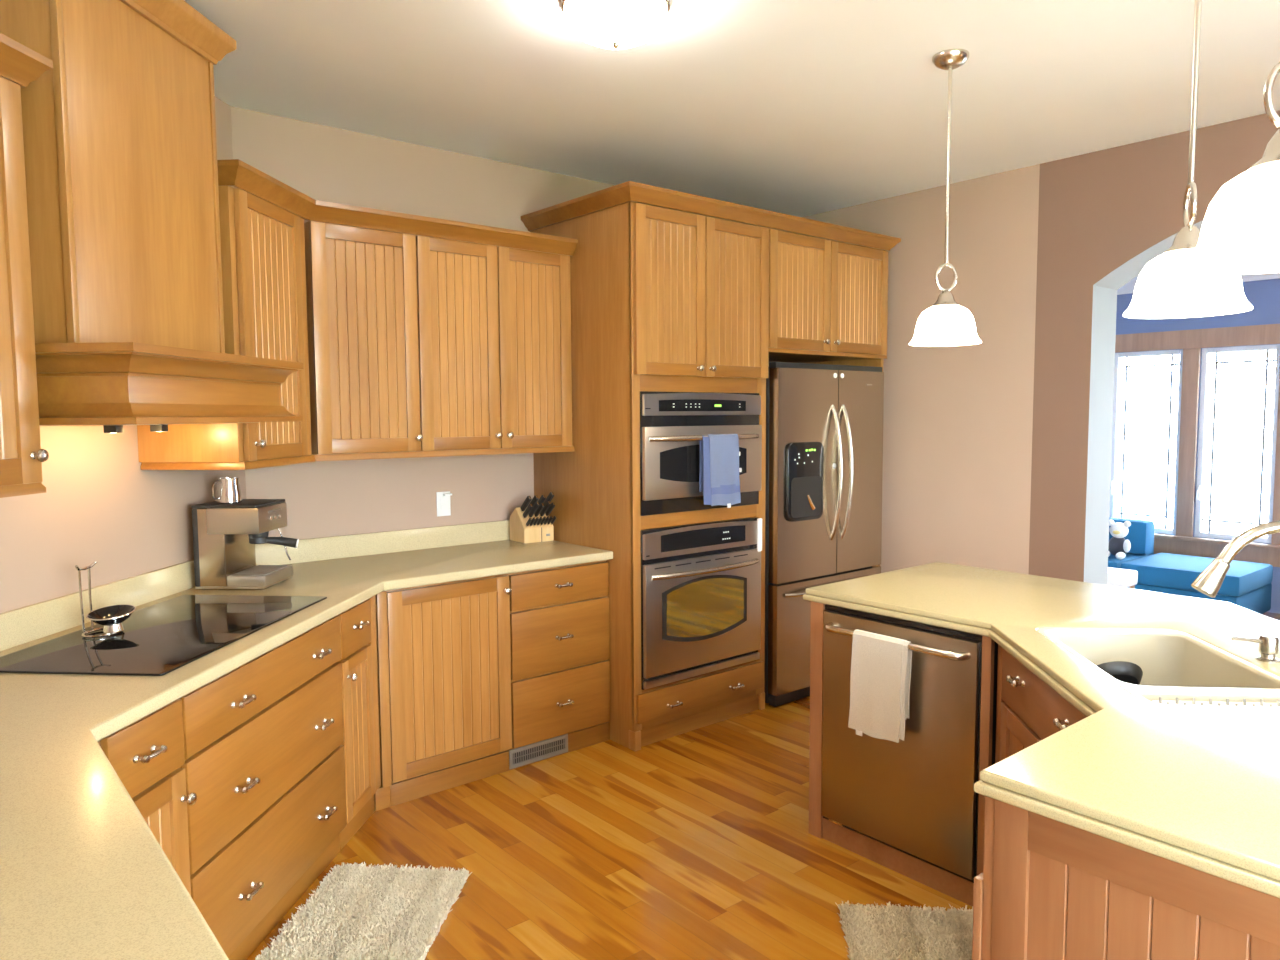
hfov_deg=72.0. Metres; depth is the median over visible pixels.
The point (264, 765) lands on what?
base cabinet
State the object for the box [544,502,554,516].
knife
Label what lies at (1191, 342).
trim
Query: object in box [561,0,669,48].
ceiling light
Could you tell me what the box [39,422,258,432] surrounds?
hood
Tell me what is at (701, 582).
wall oven
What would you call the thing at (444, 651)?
base cabinet
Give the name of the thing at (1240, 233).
pendant light
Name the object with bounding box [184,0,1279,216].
ceiling
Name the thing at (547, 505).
knife
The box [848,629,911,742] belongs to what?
dish towel
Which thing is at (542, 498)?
knife
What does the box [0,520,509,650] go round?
backsplash
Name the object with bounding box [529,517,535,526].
knife
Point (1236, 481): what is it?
window
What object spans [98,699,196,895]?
base cabinet
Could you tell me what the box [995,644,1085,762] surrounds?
base cabinet
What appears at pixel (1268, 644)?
soap dispenser
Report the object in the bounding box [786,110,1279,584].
wall
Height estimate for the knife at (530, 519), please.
0.052 m
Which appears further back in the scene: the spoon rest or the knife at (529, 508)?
the knife at (529, 508)
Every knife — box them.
[520,496,531,511]
[522,504,532,518]
[525,518,531,526]
[528,502,538,517]
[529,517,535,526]
[530,495,538,505]
[533,503,543,517]
[538,495,545,504]
[539,501,550,516]
[543,492,553,505]
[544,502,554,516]
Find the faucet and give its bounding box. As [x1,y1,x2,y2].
[1191,521,1279,597]
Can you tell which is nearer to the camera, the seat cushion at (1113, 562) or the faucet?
the faucet
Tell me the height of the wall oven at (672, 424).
0.564 m
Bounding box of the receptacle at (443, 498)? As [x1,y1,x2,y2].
[441,496,446,509]
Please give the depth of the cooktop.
2.50 m
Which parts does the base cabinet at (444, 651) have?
panel, knob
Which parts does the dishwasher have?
handle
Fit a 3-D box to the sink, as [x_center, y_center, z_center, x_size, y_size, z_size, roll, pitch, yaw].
[1.341,0.562,2.249,0.413,0.198,0.719,0,4,5]
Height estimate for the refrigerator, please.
1.800 m
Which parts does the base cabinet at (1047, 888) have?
frame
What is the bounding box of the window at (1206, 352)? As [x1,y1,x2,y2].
[1194,344,1279,542]
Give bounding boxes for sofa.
[1108,517,1272,614]
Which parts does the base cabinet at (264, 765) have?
handle, handle, handle, drawer, drawer, drawer, handle, handle, handle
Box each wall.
[0,96,245,612]
[231,106,785,539]
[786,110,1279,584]
[1116,278,1279,613]
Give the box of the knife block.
[509,507,553,542]
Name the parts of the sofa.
backrest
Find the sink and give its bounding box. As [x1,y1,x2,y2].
[1038,627,1279,709]
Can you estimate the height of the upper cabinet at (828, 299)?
0.623 m
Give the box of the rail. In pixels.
[140,446,574,469]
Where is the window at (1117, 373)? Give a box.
[1110,349,1182,534]
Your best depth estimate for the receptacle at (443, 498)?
4.27 m
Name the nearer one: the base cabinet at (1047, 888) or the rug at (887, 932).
the base cabinet at (1047, 888)
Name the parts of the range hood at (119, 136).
moulding, crown moulding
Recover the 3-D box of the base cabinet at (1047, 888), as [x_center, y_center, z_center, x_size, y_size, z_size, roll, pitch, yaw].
[1.056,1.006,1.430,0.420,0.868,0.881,-4,6,-40]
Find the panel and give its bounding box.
[804,358,883,565]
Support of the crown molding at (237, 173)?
attached to the upper cabinet at (263, 242)
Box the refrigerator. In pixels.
[764,362,883,706]
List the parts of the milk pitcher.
handle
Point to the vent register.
(547, 748)
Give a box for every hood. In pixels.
[0,0,303,432]
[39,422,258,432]
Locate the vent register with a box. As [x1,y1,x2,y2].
[509,734,567,768]
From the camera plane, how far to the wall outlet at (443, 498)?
4.27 m
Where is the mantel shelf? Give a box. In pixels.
[35,342,303,385]
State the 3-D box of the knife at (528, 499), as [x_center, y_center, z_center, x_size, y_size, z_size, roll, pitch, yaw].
[-0.570,0.120,4.388,0.016,0.088,0.096,-4,6,-40]
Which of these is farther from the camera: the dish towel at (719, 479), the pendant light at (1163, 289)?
the dish towel at (719, 479)
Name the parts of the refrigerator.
handle, door, lever, freezer drawer, handle, handle, door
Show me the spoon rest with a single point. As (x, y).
(112, 617)
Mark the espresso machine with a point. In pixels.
(225, 536)
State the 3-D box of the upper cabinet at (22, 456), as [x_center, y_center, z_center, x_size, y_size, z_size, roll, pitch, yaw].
[-1.602,-0.455,1.827,0.421,1.008,0.573,0,4,5]
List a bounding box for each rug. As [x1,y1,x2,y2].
[255,862,471,959]
[835,901,972,959]
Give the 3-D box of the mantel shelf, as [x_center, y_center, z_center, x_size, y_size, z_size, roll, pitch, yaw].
[-1.452,-0.319,2.530,0.593,0.076,0.856,0,4,5]
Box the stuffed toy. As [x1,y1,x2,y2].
[1108,519,1130,558]
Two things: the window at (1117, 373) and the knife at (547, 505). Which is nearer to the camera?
the knife at (547, 505)
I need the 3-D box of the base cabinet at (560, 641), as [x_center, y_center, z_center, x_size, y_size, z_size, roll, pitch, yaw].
[-0.544,0.804,4.223,0.545,0.872,0.677,-4,6,-40]
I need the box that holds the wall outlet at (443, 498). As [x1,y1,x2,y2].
[436,491,451,515]
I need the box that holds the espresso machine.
[191,499,298,588]
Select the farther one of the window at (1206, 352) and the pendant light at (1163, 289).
the window at (1206, 352)
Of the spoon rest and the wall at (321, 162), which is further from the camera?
the wall at (321, 162)
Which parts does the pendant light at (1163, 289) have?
lamp shade, rod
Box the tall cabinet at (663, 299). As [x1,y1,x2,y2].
[530,202,768,750]
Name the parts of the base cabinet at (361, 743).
knob, drawer, door, panel, handle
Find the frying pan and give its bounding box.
[1096,661,1142,684]
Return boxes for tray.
[191,499,284,507]
[227,565,292,586]
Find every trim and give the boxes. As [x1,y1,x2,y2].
[1115,324,1279,566]
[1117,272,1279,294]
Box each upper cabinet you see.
[0,33,52,497]
[137,186,311,461]
[304,221,422,454]
[416,235,571,450]
[768,228,887,363]
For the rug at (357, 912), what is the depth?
2.70 m
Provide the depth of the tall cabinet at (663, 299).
4.14 m
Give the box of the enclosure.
[809,601,994,905]
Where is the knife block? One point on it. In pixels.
(519, 532)
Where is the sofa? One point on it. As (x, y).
(1247, 585)
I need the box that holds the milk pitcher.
[211,477,241,503]
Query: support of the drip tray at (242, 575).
on the espresso machine
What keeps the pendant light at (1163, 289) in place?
hanging from the ceiling
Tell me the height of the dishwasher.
0.788 m
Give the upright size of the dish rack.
0.121 m
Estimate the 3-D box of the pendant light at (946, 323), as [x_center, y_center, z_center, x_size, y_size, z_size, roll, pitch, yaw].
[1.099,-0.994,3.146,0.248,1.007,0.248,-4,6,-40]
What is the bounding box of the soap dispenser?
[1231,634,1279,662]
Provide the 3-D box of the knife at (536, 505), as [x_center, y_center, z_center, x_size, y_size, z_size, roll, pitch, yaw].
[-0.530,0.151,4.383,0.014,0.088,0.095,-4,6,-40]
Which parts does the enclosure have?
post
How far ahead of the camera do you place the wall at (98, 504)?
2.80 m
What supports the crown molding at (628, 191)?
attached to the tall cabinet at (663, 299)
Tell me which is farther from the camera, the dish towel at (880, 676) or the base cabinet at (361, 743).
the base cabinet at (361, 743)
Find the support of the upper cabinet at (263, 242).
attached to the wall at (98, 504)
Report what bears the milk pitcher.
on the espresso machine
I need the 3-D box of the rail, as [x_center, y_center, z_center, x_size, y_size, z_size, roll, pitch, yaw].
[-0.990,-0.099,3.638,0.321,0.026,1.888,3,6,39]
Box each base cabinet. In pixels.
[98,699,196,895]
[179,615,346,959]
[337,596,380,850]
[374,574,511,810]
[507,560,609,769]
[972,796,1279,959]
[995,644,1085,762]
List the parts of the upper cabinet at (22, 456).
panel, light rail, crown moulding, knob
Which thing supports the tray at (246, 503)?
on the espresso machine
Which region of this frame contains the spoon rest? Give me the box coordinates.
[75,561,135,637]
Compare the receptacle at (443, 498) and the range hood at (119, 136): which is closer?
the range hood at (119, 136)
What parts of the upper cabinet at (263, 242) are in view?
knob, door, panel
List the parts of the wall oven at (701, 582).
control panel, trim, handle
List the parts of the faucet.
spout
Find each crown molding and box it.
[217,159,577,255]
[521,181,900,250]
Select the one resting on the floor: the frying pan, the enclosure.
the enclosure
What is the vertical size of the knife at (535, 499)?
0.088 m
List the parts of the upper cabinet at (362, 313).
panel, knob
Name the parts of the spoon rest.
post, post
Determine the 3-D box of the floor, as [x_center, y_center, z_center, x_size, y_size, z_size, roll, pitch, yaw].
[2.339,1.357,3.264,8.680,0.120,8.950,-4,6,-40]
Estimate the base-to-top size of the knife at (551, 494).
0.102 m
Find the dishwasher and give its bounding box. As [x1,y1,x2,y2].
[822,604,997,882]
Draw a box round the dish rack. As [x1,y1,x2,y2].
[1152,697,1279,706]
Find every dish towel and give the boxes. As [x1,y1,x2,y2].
[699,434,741,507]
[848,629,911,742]
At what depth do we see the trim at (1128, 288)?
6.75 m
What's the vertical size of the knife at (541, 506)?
0.080 m
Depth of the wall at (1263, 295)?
6.89 m
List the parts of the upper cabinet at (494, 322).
door, panel, knob, knob, door, panel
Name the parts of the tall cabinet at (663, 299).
door, panel, handle, frame, drawer, knob, knob, handle, door, panel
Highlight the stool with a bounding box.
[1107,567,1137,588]
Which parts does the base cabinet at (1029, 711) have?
handle, panel, door, handle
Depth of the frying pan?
2.43 m
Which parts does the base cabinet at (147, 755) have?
drawer, handle, panel, door, knob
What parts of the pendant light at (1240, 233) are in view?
lamp shade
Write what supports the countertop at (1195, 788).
on the enclosure
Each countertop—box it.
[0,520,612,959]
[803,562,1279,898]
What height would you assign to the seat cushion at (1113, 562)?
0.148 m
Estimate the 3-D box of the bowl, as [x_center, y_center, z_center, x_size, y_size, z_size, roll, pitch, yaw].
[-1.542,0.399,2.571,0.126,0.046,0.126,-4,6,-40]
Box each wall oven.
[640,391,761,515]
[640,517,761,689]
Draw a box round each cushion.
[1108,517,1153,553]
[1108,551,1146,568]
[1121,552,1272,596]
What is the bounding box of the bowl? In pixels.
[86,604,135,625]
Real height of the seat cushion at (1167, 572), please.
0.148 m
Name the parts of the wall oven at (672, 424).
control panel, door, handle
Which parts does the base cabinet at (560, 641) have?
drawer, drawer, drawer, handle, handle, handle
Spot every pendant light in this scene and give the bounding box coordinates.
[909,49,981,345]
[1123,0,1252,318]
[1183,62,1279,274]
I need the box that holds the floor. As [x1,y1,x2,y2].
[246,612,1279,959]
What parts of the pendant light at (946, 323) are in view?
lamp shade, rod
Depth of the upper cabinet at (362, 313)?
3.59 m
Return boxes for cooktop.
[0,595,326,675]
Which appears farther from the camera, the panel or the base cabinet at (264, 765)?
the panel
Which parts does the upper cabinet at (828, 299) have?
door, panel, light rail, door, panel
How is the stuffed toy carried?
on the sofa
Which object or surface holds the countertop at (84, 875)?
on the base cabinet at (560, 641)
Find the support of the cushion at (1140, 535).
on the sofa
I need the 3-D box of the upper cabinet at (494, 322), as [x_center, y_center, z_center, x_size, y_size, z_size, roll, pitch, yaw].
[-0.739,-0.609,4.136,0.806,0.914,0.410,-4,6,-40]

